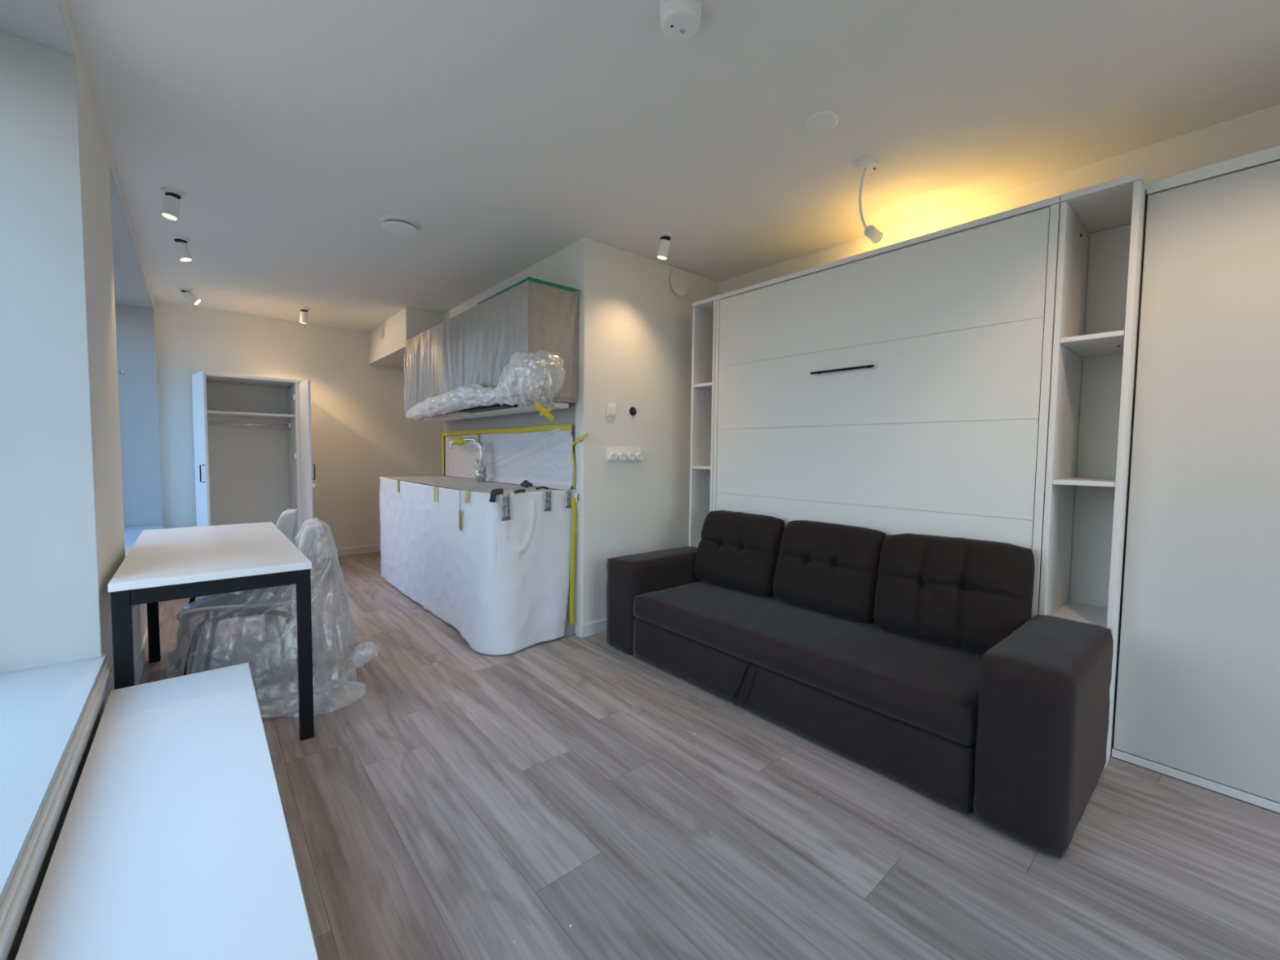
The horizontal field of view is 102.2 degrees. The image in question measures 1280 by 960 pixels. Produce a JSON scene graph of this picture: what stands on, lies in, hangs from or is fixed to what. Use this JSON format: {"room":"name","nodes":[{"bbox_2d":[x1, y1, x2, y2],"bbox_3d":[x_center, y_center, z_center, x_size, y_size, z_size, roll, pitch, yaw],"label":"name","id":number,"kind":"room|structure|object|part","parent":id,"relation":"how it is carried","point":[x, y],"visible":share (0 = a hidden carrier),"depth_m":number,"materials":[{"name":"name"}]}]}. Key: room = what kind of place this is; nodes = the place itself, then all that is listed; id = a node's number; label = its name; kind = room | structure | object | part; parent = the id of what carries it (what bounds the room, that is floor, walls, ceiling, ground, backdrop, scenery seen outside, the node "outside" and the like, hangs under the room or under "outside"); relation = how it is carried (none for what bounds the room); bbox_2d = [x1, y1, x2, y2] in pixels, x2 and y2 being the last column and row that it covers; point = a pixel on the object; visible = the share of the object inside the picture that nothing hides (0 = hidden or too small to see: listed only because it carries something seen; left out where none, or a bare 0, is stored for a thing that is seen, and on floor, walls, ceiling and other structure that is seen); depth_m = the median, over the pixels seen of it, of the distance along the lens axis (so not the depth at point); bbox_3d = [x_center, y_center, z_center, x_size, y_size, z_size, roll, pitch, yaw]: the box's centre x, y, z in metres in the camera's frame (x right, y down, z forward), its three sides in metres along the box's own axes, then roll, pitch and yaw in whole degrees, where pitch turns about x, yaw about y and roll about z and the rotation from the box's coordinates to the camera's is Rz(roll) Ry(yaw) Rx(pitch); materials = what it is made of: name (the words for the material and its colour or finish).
{"room":"studio apartment","nodes":[
{"label":"studio apartment","id":0,"kind":"room"},
{"bbox_2d":[6,0,162,959],"bbox_3d":[-1.876,-0.118,1.432,0.454,2.620,8.421,-2,4,-40],"label":"wall","id":1,"kind":"structure","parent":0,"point":[95,156],"depth_m":1.91,"materials":[{"name":"white paint"}]},
{"bbox_2d":[0,0,111,959],"bbox_3d":[-1.288,-0.271,0.786,0.436,2.066,2.152,-2,4,-40],"label":"window","id":2,"kind":"structure","parent":1,"relation":"in","point":[55,675],"depth_m":1.61,"materials":[{"name":"glass"}]},
{"bbox_3d":[-1.274,0.664,0.857,0.344,0.022,2.152,-2,4,-40],"label":"sill","id":3,"kind":"part","parent":2,"relation":"part of","materials":[{"name":"stone"}]},
{"bbox_3d":[-1.149,0.712,0.980,0.022,0.086,2.112,-2,4,-40],"label":"sill trim","id":4,"kind":"part","parent":2,"relation":"part of","materials":[{"name":"white"}]},
{"bbox_2d":[109,166,165,622],"bbox_3d":[-3.530,-0.436,3.404,0.436,2.066,3.147,-2,4,-40],"label":"window","id":5,"kind":"structure","parent":1,"relation":"in","point":[134,306],"depth_m":4.58,"materials":[{"name":"glass"}]},
{"bbox_3d":[-3.515,0.499,3.475,0.344,0.022,3.147,-2,4,-40],"label":"sill","id":6,"kind":"part","parent":5,"relation":"part of","materials":[{"name":"stone"}]},
{"bbox_3d":[-3.381,0.548,3.586,0.022,0.086,3.137,-2,4,-40],"label":"sill trim","id":7,"kind":"part","parent":5,"relation":"part of","materials":[{"name":"white"}]},
{"bbox_2d":[134,601,159,685],"bbox_3d":[-3.138,0.938,3.309,0.013,0.082,4.008,-2,4,-40],"label":"baseboard","id":8,"kind":"structure","parent":1,"relation":"attached to","point":[140,661],"depth_m":2.75,"materials":[{"name":"white"}]},
{"bbox_2d":[154,300,444,558],"bbox_3d":[-3.379,-0.366,5.778,3.825,2.620,0.150,-2,4,-40],"label":"wall","id":9,"kind":"structure","parent":0,"point":[362,433],"depth_m":5.60,"materials":[{"name":"white paint"}]},
{"bbox_2d":[321,544,380,557],"bbox_3d":[-2.686,0.784,6.336,2.105,0.082,0.013,-2,4,-40],"label":"baseboard","id":10,"kind":"structure","parent":9,"relation":"attached to","point":[369,548],"depth_m":5.88,"materials":[{"name":"white"}]},
{"bbox_2d":[368,306,443,368],"bbox_3d":[-2.021,-1.484,5.858,1.601,0.362,1.384,-2,4,-40],"label":"bulkhead","id":11,"kind":"structure","parent":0,"point":[387,340],"depth_m":5.09,"materials":[{"name":"white paint"}]},
{"bbox_2d":[443,236,718,634],"bbox_3d":[-0.667,-0.320,4.584,1.255,2.520,2.422,-2,4,-40],"label":"wall","id":12,"kind":"structure","parent":0,"point":[635,333],"depth_m":3.49,"materials":[{"name":"white paint"}]},
{"bbox_2d":[407,280,578,421],"bbox_3d":[-1.278,-0.874,4.039,0.353,0.732,2.327,-2,4,-40],"label":"upper cabinet","id":13,"kind":"object","parent":12,"relation":"attached to","point":[540,309],"visible":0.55,"depth_m":3.21,"materials":[{"name":"white plastic"}]},
{"bbox_3d":[-2.009,-0.929,4.636,0.019,0.698,0.462,-2,4,-40],"label":"door","id":14,"kind":"part","parent":13,"relation":"part of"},
{"bbox_3d":[-1.707,-0.907,4.283,0.019,0.698,0.462,-2,4,-40],"label":"door","id":15,"kind":"part","parent":13,"relation":"part of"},
{"bbox_3d":[-1.404,-0.884,3.930,0.019,0.698,0.462,-2,4,-40],"label":"door","id":16,"kind":"part","parent":13,"relation":"part of","materials":[{"name":"plastic"}]},
{"bbox_3d":[-1.102,-0.862,3.577,0.019,0.698,0.462,-2,4,-40],"label":"door","id":17,"kind":"part","parent":13,"relation":"part of","materials":[{"name":"plastic"}]},
{"bbox_2d":[458,404,517,413],"bbox_3d":[-1.012,-0.511,3.748,0.320,0.018,0.750,-2,4,-40],"label":"extractor hood","id":18,"kind":"object","parent":13,"relation":"attached to","point":[495,408],"depth_m":3.63,"materials":[{"name":"grey metal"}]},
{"bbox_2d":[403,276,580,422],"bbox_3d":[-1.272,-0.817,3.915,0.505,0.847,2.509,-2,4,-40],"label":"film","id":19,"kind":"object","parent":13,"relation":"attached to","point":[496,331],"visible":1,"depth_m":3.38,"materials":[{"name":"plastic"}]},
{"bbox_3d":[-0.800,-0.840,3.224,0.019,0.698,0.462,-2,4,-40],"label":"door","id":20,"kind":"part","parent":13,"relation":"part of","materials":[{"name":"plastic"}]},
{"bbox_2d":[443,403,575,489],"bbox_3d":[-1.173,-0.261,4.208,0.006,0.570,2.335,-2,4,-40],"label":"backsplash","id":21,"kind":"structure","parent":12,"relation":"attached to","point":[566,415],"depth_m":3.91,"materials":[{"name":"grey"}]},
{"bbox_2d":[441,423,587,625],"bbox_3d":[-1.142,0.231,4.169,0.071,1.293,2.477,-2,4,-40],"label":"paper","id":22,"kind":"object","parent":12,"relation":"attached to","point":[541,455],"depth_m":3.80,"materials":[{"name":"paper"}]},
{"bbox_2d":[574,402,579,512],"bbox_3d":[-0.402,-0.142,3.305,0.012,0.705,0.028,-2,4,-40],"label":"trim","id":23,"kind":"structure","parent":12,"relation":"attached to","point":[577,404],"depth_m":3.30,"materials":[{"name":"silver metal"}]},
{"bbox_2d":[576,622,582,637],"bbox_3d":[-0.393,0.970,3.336,0.013,0.082,0.050,-2,4,-40],"label":"baseboard","id":24,"kind":"structure","parent":12,"relation":"attached to","point":[578,625],"depth_m":3.33,"materials":[{"name":"white"}]},
{"bbox_2d":[580,618,606,638],"bbox_3d":[-0.087,0.962,3.556,0.763,0.082,0.013,-2,4,-40],"label":"baseboard","id":25,"kind":"structure","parent":12,"relation":"attached to","point":[600,626],"depth_m":3.36,"materials":[{"name":"white"}]},
{"bbox_2d":[606,403,616,416],"bbox_3d":[-0.185,-0.458,3.377,0.072,0.082,0.020,-2,4,-40],"label":"light switch","id":26,"kind":"object","parent":12,"relation":"attached to","point":[611,408],"visible":1,"depth_m":3.37,"materials":[{"name":"white plastic"}]},
{"bbox_2d":[605,448,643,461],"bbox_3d":[-0.098,-0.165,3.456,0.297,0.082,0.042,-2,4,-40],"label":"strip","id":27,"kind":"object","parent":12,"relation":"attached to","point":[611,455],"visible":1,"depth_m":3.44,"materials":[{"name":"white plastic"}]},
{"bbox_2d":[608,452,617,460],"bbox_3d":[-0.174,-0.153,3.380,0.054,0.054,0.024,-2,4,-40],"label":"socket","id":28,"kind":"object","parent":27,"relation":"attached to","point":[612,455],"depth_m":3.38,"materials":[{"name":"white plastic"}]},
{"bbox_2d":[617,452,626,460],"bbox_3d":[-0.118,-0.155,3.428,0.054,0.054,0.024,-2,4,-40],"label":"socket","id":29,"kind":"object","parent":27,"relation":"attached to","point":[621,455],"depth_m":3.43,"materials":[{"name":"white plastic"}]},
{"bbox_2d":[626,453,635,460],"bbox_3d":[-0.061,-0.157,3.477,0.054,0.054,0.024,-2,4,-40],"label":"socket","id":30,"kind":"object","parent":27,"relation":"attached to","point":[630,456],"depth_m":3.47,"materials":[{"name":"white plastic"}]},
{"bbox_2d":[635,453,643,460],"bbox_3d":[-0.004,-0.159,3.525,0.054,0.054,0.024,-2,4,-40],"label":"socket","id":31,"kind":"object","parent":27,"relation":"attached to","point":[638,456],"depth_m":3.52,"materials":[{"name":"white plastic"}]},
{"bbox_2d":[629,406,636,416],"bbox_3d":[-0.043,-0.465,3.500,0.062,0.062,0.034,-2,4,-40],"label":"cable hole","id":32,"kind":"object","parent":12,"relation":"attached to","point":[633,411],"visible":1,"depth_m":3.50,"materials":[{"name":"black plastic"}]},
{"bbox_2d":[670,268,689,296],"bbox_3d":[0.285,-1.420,3.720,0.188,0.188,0.018,-2,4,-40],"label":"valve","id":33,"kind":"object","parent":12,"relation":"attached to","point":[679,281],"visible":1,"depth_m":3.71,"materials":[{"name":"grey"}]},
{"bbox_2d":[66,0,1279,332],"bbox_3d":[-0.521,-1.530,2.503,3.975,0.120,8.721,-2,4,-40],"label":"ceiling","id":34,"kind":"structure","parent":0,"point":[513,134],"depth_m":2.05,"materials":[{"name":"white paint"}]},
{"bbox_2d":[160,186,185,220],"bbox_3d":[-2.438,-1.434,2.698,0.095,0.140,0.094,-2,4,-40],"label":"ceiling spotlight","id":35,"kind":"object","parent":34,"relation":"attached to","point":[171,204],"visible":1,"depth_m":2.67,"materials":[{"name":"white"}]},
{"bbox_3d":[-2.437,-1.496,2.695,0.094,0.016,0.094,-2,4,-40],"label":"mounting plate","id":36,"kind":"part","parent":35,"relation":"part of","materials":[{"name":"white"}]},
{"bbox_2d":[170,235,192,262],"bbox_3d":[-2.924,-1.471,3.295,0.101,0.140,0.094,-2,4,-40],"label":"ceiling spotlight","id":37,"kind":"object","parent":34,"relation":"attached to","point":[181,246],"visible":1,"depth_m":3.27,"materials":[{"name":"white"}]},
{"bbox_3d":[-2.926,-1.533,3.289,0.094,0.016,0.094,-2,4,-40],"label":"mounting plate","id":38,"kind":"part","parent":37,"relation":"part of","materials":[{"name":"white"}]},
{"bbox_2d":[177,287,200,305],"bbox_3d":[-3.812,-1.547,4.372,0.144,0.122,0.099,-2,4,-40],"label":"ceiling spotlight","id":39,"kind":"object","parent":34,"relation":"attached to","point":[187,295],"visible":1,"depth_m":4.35,"materials":[{"name":"white"}]},
{"bbox_3d":[-3.832,-1.600,4.355,0.094,0.016,0.094,-2,4,-40],"label":"mounting plate","id":40,"kind":"part","parent":39,"relation":"part of","materials":[{"name":"white"}]},
{"bbox_2d":[297,306,310,324],"bbox_3d":[-3.195,-1.560,4.915,0.094,0.139,0.094,-2,4,-40],"label":"ceiling spotlight","id":41,"kind":"object","parent":34,"relation":"attached to","point":[303,316],"visible":1,"depth_m":4.89,"materials":[{"name":"white"}]},
{"bbox_3d":[-3.194,-1.622,4.912,0.094,0.016,0.094,-2,4,-40],"label":"mounting plate","id":42,"kind":"part","parent":41,"relation":"part of","materials":[{"name":"white"}]},
{"bbox_2d":[380,214,419,235],"bbox_3d":[-1.410,-1.489,3.035,0.208,0.038,0.208,-2,4,-40],"label":"valve","id":43,"kind":"object","parent":34,"relation":"attached to","point":[399,225],"visible":1,"depth_m":2.99,"materials":[{"name":"white plastic"}]},
{"bbox_2d":[657,231,673,259],"bbox_3d":[0.155,-1.426,3.161,0.094,0.140,0.096,-2,4,-40],"label":"ceiling spotlight","id":44,"kind":"object","parent":34,"relation":"attached to","point":[664,237],"visible":1,"depth_m":3.14,"materials":[{"name":"white"}]},
{"bbox_3d":[0.156,-1.488,3.157,0.094,0.016,0.094,-2,4,-40],"label":"mounting plate","id":45,"kind":"part","parent":44,"relation":"part of","materials":[{"name":"white"}]},
{"bbox_2d":[659,0,701,41],"bbox_3d":[0.121,-1.378,1.538,0.124,0.066,0.124,-2,4,-40],"label":"smoke detector","id":46,"kind":"object","parent":34,"relation":"attached to","point":[680,20],"visible":1,"depth_m":1.51,"materials":[{"name":"white plastic"}]},
{"bbox_3d":[0.121,-1.402,1.537,0.124,0.018,0.124,-2,4,-40],"label":"plate","id":47,"kind":"part","parent":46,"relation":"part of","materials":[{"name":"white plastic"}]},
{"bbox_2d":[804,110,838,132],"bbox_3d":[0.724,-1.427,2.058,0.128,0.008,0.128,-2,4,-40],"label":"junction cover","id":48,"kind":"object","parent":34,"relation":"attached to","point":[820,121],"visible":1,"depth_m":2.05,"materials":[{"name":"white"}]},
{"bbox_2d":[855,156,883,244],"bbox_3d":[1.104,-1.319,2.469,0.097,0.258,0.370,3,4,33],"label":"gooseneck lamp","id":49,"kind":"object","parent":34,"relation":"attached to","point":[867,164],"visible":1,"depth_m":2.41,"materials":[{"name":"white"}]},
{"bbox_3d":[1.068,-1.332,2.466,0.040,0.194,0.241,2,3,28],"label":"flexible arm","id":50,"kind":"part","parent":49,"relation":"part of","materials":[{"name":"white"}]},
{"bbox_2d":[138,551,1279,959],"bbox_3d":[-0.437,1.092,2.740,3.371,0.100,8.421,-2,4,-40],"label":"floor","id":51,"kind":"structure","parent":0,"point":[421,824],"depth_m":1.62,"materials":[{"name":"grey"}]},
{"bbox_2d":[14,662,318,959],"bbox_3d":[-1.042,0.928,1.168,0.366,0.378,1.798,-2,4,-40],"label":"bench","id":52,"kind":"object","parent":51,"relation":"on","point":[173,842],"visible":1,"depth_m":1.06,"materials":[{"name":"white laminate"}]},
{"bbox_2d":[107,521,314,741],"bbox_3d":[-2.037,0.669,2.488,0.579,0.732,1.486,-2,4,-40],"label":"desk","id":53,"kind":"object","parent":51,"relation":"on","point":[167,564],"visible":0.93,"depth_m":2.09,"materials":[{"name":"white laminate"}]},
{"bbox_3d":[-1.772,0.724,1.777,0.046,0.703,0.046,-2,4,-40],"label":"leg","id":54,"kind":"part","parent":53,"relation":"part of","materials":[{"name":"black metal"}]},
{"bbox_3d":[-2.699,0.656,2.859,0.046,0.703,0.046,-2,4,-40],"label":"leg","id":55,"kind":"part","parent":53,"relation":"part of","materials":[{"name":"black metal"}]},
{"bbox_3d":[-1.569,0.394,1.930,0.478,0.056,0.038,-2,4,-40],"label":"rail","id":56,"kind":"part","parent":53,"relation":"part of","materials":[{"name":"black metal"}]},
{"bbox_3d":[-2.300,0.643,3.199,0.046,0.703,0.046,-2,4,-40],"label":"leg","id":57,"kind":"part","parent":53,"relation":"part of","materials":[{"name":"metal"}]},
{"bbox_3d":[-1.374,0.711,2.118,0.046,0.703,0.046,-2,4,-40],"label":"leg","id":58,"kind":"part","parent":53,"relation":"part of","materials":[{"name":"black metal"}]},
{"bbox_2d":[174,509,297,669],"bbox_3d":[-2.342,0.591,3.060,0.538,0.812,0.473,-1,3,-27],"label":"shell chair","id":59,"kind":"object","parent":51,"relation":"on","point":[286,522],"visible":0.22,"depth_m":3.02,"materials":[{"name":"white"}]},
{"bbox_3d":[-2.420,0.792,2.839,0.028,0.432,0.224,3,4,34],"label":"leg","id":60,"kind":"part","parent":59,"relation":"part of","materials":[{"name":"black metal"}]},
{"bbox_3d":[-2.574,0.774,3.148,0.224,0.432,0.028,1,3,3],"label":"leg","id":61,"kind":"part","parent":59,"relation":"part of","materials":[{"name":"black metal"}]},
{"bbox_3d":[-2.155,0.788,2.971,0.224,0.432,0.028,1,3,3],"label":"leg","id":62,"kind":"part","parent":59,"relation":"part of","materials":[{"name":"white metal"}]},
{"bbox_3d":[-2.151,0.359,3.141,0.118,0.352,0.433,-1,3,-27],"label":"backrest","id":63,"kind":"part","parent":59,"relation":"part of","materials":[{"name":"white"}]},
{"bbox_3d":[-2.309,0.770,3.280,0.028,0.432,0.224,3,4,34],"label":"leg","id":64,"kind":"part","parent":59,"relation":"part of","materials":[{"name":"white metal"}]},
{"bbox_2d":[176,524,319,675],"bbox_3d":[-1.854,0.626,2.506,0.538,0.812,0.473,-1,3,-29],"label":"shell chair","id":65,"kind":"object","parent":51,"relation":"on","point":[271,597],"visible":0.52,"depth_m":2.41,"materials":[{"name":"white"}]},
{"bbox_3d":[-1.922,0.828,2.283,0.217,0.432,0.086,-2,4,-40],"label":"leg","id":66,"kind":"part","parent":65,"relation":"part of","materials":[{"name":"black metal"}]},
{"bbox_3d":[-2.089,0.810,2.586,0.224,0.432,0.028,1,3,1],"label":"leg","id":67,"kind":"part","parent":65,"relation":"part of","materials":[{"name":"black metal"}]},
{"bbox_3d":[-1.887,0.580,2.485,0.446,0.089,0.448,-1,3,-29],"label":"seat","id":68,"kind":"part","parent":65,"relation":"part of","materials":[{"name":"white"}]},
{"bbox_3d":[-1.874,0.614,2.494,0.200,0.015,0.260,-1,3,-29],"label":"under frame","id":69,"kind":"part","parent":65,"relation":"part of","materials":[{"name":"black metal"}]},
{"bbox_2d":[164,516,378,717],"bbox_3d":[-1.785,0.616,2.514,0.792,0.834,0.814,-2,4,-40],"label":"plastic sheet","id":70,"kind":"object","parent":65,"relation":"on","point":[185,631],"visible":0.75,"depth_m":2.51,"materials":[{"name":"plastic"}]},
{"bbox_3d":[-1.663,0.823,2.424,0.224,0.432,0.028,1,3,1],"label":"leg","id":71,"kind":"part","parent":65,"relation":"part of","materials":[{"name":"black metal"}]},
{"bbox_3d":[-1.667,0.394,2.594,0.118,0.352,0.433,-1,3,-29],"label":"backrest","id":72,"kind":"part","parent":65,"relation":"part of","materials":[{"name":"white"}]},
{"bbox_3d":[-1.828,0.805,2.727,0.028,0.432,0.224,3,4,32],"label":"leg","id":73,"kind":"part","parent":65,"relation":"part of","materials":[{"name":"black metal"}]},
{"bbox_2d":[191,370,315,573],"bbox_3d":[-3.597,-0.030,4.819,0.839,1.845,1.001,-2,4,-40],"label":"wardrobe","id":74,"kind":"object","parent":51,"relation":"on","point":[246,428],"visible":0.77,"depth_m":5.07,"materials":[{"name":"white laminate"}]},
{"bbox_3d":[-3.689,-0.011,4.349,0.400,1.764,0.018,3,4,39],"label":"door","id":75,"kind":"part","parent":74,"relation":"part of","materials":[{"name":"white laminate"}]},
{"bbox_3d":[-3.585,-0.053,4.229,0.010,0.147,0.033,3,4,39],"label":"handle","id":76,"kind":"part","parent":74,"relation":"part of","materials":[{"name":"black metal"}]},
{"bbox_3d":[-3.751,-0.531,4.926,0.717,0.024,0.025,-2,4,-40],"label":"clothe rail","id":77,"kind":"part","parent":74,"relation":"part of","materials":[{"name":"silver metal"}]},
{"bbox_2d":[207,410,294,418],"bbox_3d":[-3.760,-0.622,4.933,0.717,0.020,0.530,-2,4,-40],"label":"shelf","id":78,"kind":"object","parent":74,"relation":"attached to","point":[211,414],"depth_m":4.92,"materials":[{"name":"white laminate"}]},
{"bbox_3d":[-3.464,-0.033,5.197,0.045,1.815,0.590,-2,4,-40],"label":"panel","id":79,"kind":"part","parent":74,"relation":"part of","materials":[{"name":"white laminate"}]},
{"bbox_3d":[-3.119,-0.029,4.833,0.018,1.764,0.400,-2,4,-42],"label":"door","id":80,"kind":"part","parent":74,"relation":"part of","materials":[{"name":"white laminate"}]},
{"bbox_2d":[390,478,575,643],"bbox_3d":[-1.388,0.497,4.049,0.574,0.928,2.320,-2,4,-40],"label":"kitchen counter","id":81,"kind":"object","parent":51,"relation":"on","point":[569,629],"visible":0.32,"depth_m":3.35,"materials":[{"name":"grey"}]},
{"bbox_2d":[390,478,497,502],"bbox_3d":[-1.382,0.049,4.026,0.574,0.032,2.320,-2,4,-40],"label":"countertop","id":82,"kind":"structure","parent":81,"relation":"on","point":[390,478],"depth_m":3.86,"materials":[{"name":"grey"}]},
{"bbox_2d":[379,475,576,655],"bbox_3d":[-1.411,0.463,4.018,0.626,0.987,2.415,-2,4,-40],"label":"cover","id":83,"kind":"object","parent":81,"relation":"on","point":[498,573],"visible":1,"depth_m":3.22,"materials":[{"name":"beige paper"}]},
{"bbox_2d":[449,437,488,482],"bbox_3d":[-1.396,-0.163,4.172,0.342,0.356,0.125,1,3,7],"label":"tap","id":84,"kind":"object","parent":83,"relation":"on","point":[481,474],"visible":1,"depth_m":4.16,"materials":[{"name":"silver metal"}]},
{"bbox_3d":[-1.414,-0.167,4.202,0.301,0.347,0.032,1,3,14],"label":"spout","id":85,"kind":"part","parent":84,"relation":"part of","materials":[{"name":"silver metal"}]},
{"bbox_2d":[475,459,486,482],"bbox_3d":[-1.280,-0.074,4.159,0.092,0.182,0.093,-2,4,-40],"label":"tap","id":86,"kind":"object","parent":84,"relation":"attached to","point":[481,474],"depth_m":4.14,"materials":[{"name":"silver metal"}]},
{"bbox_2d":[688,296,716,547],"bbox_3d":[0.593,-0.111,3.694,0.475,2.227,0.215,-2,4,-40],"label":"shelf unit","id":87,"kind":"object","parent":51,"relation":"on","point":[704,314],"visible":0.2,"depth_m":3.63,"materials":[{"name":"white laminate"}]},
{"bbox_3d":[0.592,-0.090,3.692,0.450,0.019,0.169,-2,4,-40],"label":"shelf","id":88,"kind":"part","parent":87,"relation":"part of","materials":[{"name":"white laminate"}]},
{"bbox_3d":[0.599,-0.654,3.662,0.450,0.019,0.169,-2,4,-40],"label":"shelf","id":89,"kind":"part","parent":87,"relation":"part of","materials":[{"name":"white laminate"}]},
{"bbox_3d":[0.659,-0.093,3.623,0.469,2.200,0.020,-2,4,-40],"label":"panel","id":90,"kind":"part","parent":87,"relation":"part of","materials":[{"name":"white laminate"}]},
{"bbox_2d":[606,546,1113,858],"bbox_3d":[0.783,0.781,2.563,0.751,0.567,2.234,-2,4,-40],"label":"sofa","id":91,"kind":"object","parent":51,"relation":"on","point":[1015,733],"visible":0.9,"depth_m":1.91,"materials":[{"name":"grey fabric"}]},
{"bbox_3d":[0.144,0.740,3.320,0.734,0.554,0.252,-2,4,-40],"label":"armrest","id":92,"kind":"part","parent":91,"relation":"part of","materials":[{"name":"grey fabric"}]},
{"bbox_2d":[694,510,785,596],"bbox_3d":[0.590,0.430,3.148,0.232,0.457,0.591,-2,4,-40],"label":"cushion","id":93,"kind":"object","parent":91,"relation":"on","point":[738,551],"visible":0.99,"depth_m":3.05,"materials":[{"name":"grey fabric"}]},
{"bbox_3d":[0.549,0.955,2.372,0.090,0.226,1.728,-2,4,-40],"label":"drawer","id":94,"kind":"part","parent":91,"relation":"part of","materials":[{"name":"grey fabric"}]},
{"bbox_3d":[0.771,0.759,2.550,0.678,0.149,1.735,-2,4,-40],"label":"seat","id":95,"kind":"part","parent":91,"relation":"part of","materials":[{"name":"grey fabric"}]},
{"bbox_3d":[1.036,0.782,2.777,0.088,0.454,1.736,-2,4,-40],"label":"rail","id":96,"kind":"part","parent":91,"relation":"part of","materials":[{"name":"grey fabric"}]},
{"bbox_2d":[773,520,886,622],"bbox_3d":[0.973,0.459,2.702,0.232,0.455,0.573,-2,4,-40],"label":"cushion","id":97,"kind":"object","parent":91,"relation":"on","point":[830,569],"visible":0.95,"depth_m":2.62,"materials":[{"name":"grey fabric"}]},
{"bbox_2d":[874,533,1035,654],"bbox_3d":[1.343,0.484,2.256,0.595,0.462,0.222,4,4,45],"label":"cushion","id":98,"kind":"object","parent":91,"relation":"on","point":[971,595],"visible":0.94,"depth_m":2.19,"materials":[{"name":"grey fabric"}]},
{"bbox_3d":[1.433,0.828,1.815,0.735,0.567,0.250,-2,4,-40],"label":"armrest","id":99,"kind":"part","parent":91,"relation":"part of","materials":[{"name":"grey fabric"}]},
{"bbox_2d":[712,195,1060,618],"bbox_3d":[1.235,-0.062,2.923,0.503,2.227,1.790,-2,4,-40],"label":"bed","id":100,"kind":"object","parent":51,"relation":"on","point":[903,387],"visible":0.66,"depth_m":2.52,"materials":[{"name":"white laminate"}]},
{"bbox_3d":[0.676,-0.091,3.602,0.469,2.200,0.026,-2,4,-40],"label":"panel","id":101,"kind":"part","parent":100,"relation":"part of","materials":[{"name":"white laminate"}]},
{"bbox_3d":[1.070,-0.583,2.738,0.038,0.013,0.350,-2,4,-40],"label":"handle","id":102,"kind":"part","parent":100,"relation":"part of","materials":[{"name":"black metal"}]},
{"bbox_3d":[1.075,0.336,2.813,0.020,0.419,1.724,-2,4,-40],"label":"panel","id":103,"kind":"part","parent":100,"relation":"part of","materials":[{"name":"white laminate"}]},
{"bbox_3d":[1.080,-0.084,2.791,0.020,0.419,1.724,-2,4,-40],"label":"panel","id":104,"kind":"part","parent":100,"relation":"part of","materials":[{"name":"white laminate"}]},
{"bbox_3d":[1.085,-0.499,2.769,0.020,0.410,1.724,-2,4,-40],"label":"panel","id":105,"kind":"part","parent":100,"relation":"part of","materials":[{"name":"white laminate"}]},
{"bbox_3d":[1.090,-0.921,2.746,0.020,0.434,1.724,-2,4,-40],"label":"panel","id":106,"kind":"part","parent":100,"relation":"part of","materials":[{"name":"white laminate"}]},
{"bbox_3d":[1.818,-0.007,2.269,0.469,2.200,0.028,-2,4,-40],"label":"panel","id":107,"kind":"part","parent":100,"relation":"part of","materials":[{"name":"white laminate"}]},
{"bbox_2d":[1038,171,1147,768],"bbox_3d":[1.904,-0.014,2.163,0.475,2.227,0.234,-2,4,-40],"label":"shelf unit","id":108,"kind":"object","parent":51,"relation":"on","point":[1102,231],"visible":0.62,"depth_m":2.21,"materials":[{"name":"white laminate"}]},
{"bbox_3d":[1.837,-0.006,2.247,0.469,2.200,0.020,-2,4,-40],"label":"panel","id":109,"kind":"part","parent":108,"relation":"part of","materials":[{"name":"white laminate"}]},
{"bbox_3d":[1.893,0.584,2.194,0.450,0.019,0.188,-2,4,-40],"label":"shelf","id":110,"kind":"part","parent":108,"relation":"part of","materials":[{"name":"white laminate"}]},
{"bbox_3d":[1.900,0.007,2.164,0.450,0.019,0.188,-2,4,-40],"label":"shelf","id":111,"kind":"part","parent":108,"relation":"part of","materials":[{"name":"white laminate"}]},
{"bbox_3d":[1.907,-0.557,2.134,0.450,0.019,0.188,-2,4,-40],"label":"shelf","id":112,"kind":"part","parent":108,"relation":"part of","materials":[{"name":"white laminate"}]},
{"bbox_3d":[1.973,0.004,2.088,0.469,2.200,0.020,-2,4,-40],"label":"panel","id":113,"kind":"part","parent":108,"relation":"part of","materials":[{"name":"white laminate"}]},
{"bbox_2d":[1111,145,1279,813],"bbox_3d":[2.504,0.024,1.558,0.351,2.229,1.468,-2,4,-40],"label":"wardrobe","id":114,"kind":"object","parent":51,"relation":"on","point":[1197,700],"visible":1,"depth_m":1.84,"materials":[{"name":"white laminate"}]},
{"bbox_3d":[2.043,-0.006,2.114,0.329,2.150,0.020,-2,4,-40],"label":"panel","id":115,"kind":"part","parent":114,"relation":"part of","materials":[{"name":"white laminate"}]},
{"bbox_3d":[2.491,1.118,1.616,0.351,0.030,1.468,-2,4,-40],"label":"board","id":116,"kind":"part","parent":114,"relation":"part of","materials":[{"name":"white laminate"}]},
{"bbox_2d":[718,104,1279,294],"bbox_3d":[0.916,-0.210,3.817,0.150,2.620,8.721,-2,4,-40],"label":"wall","id":117,"kind":"structure","parent":0,"point":[1259,131],"depth_m":2.33,"materials":[{"name":"white paint"}]}
]}

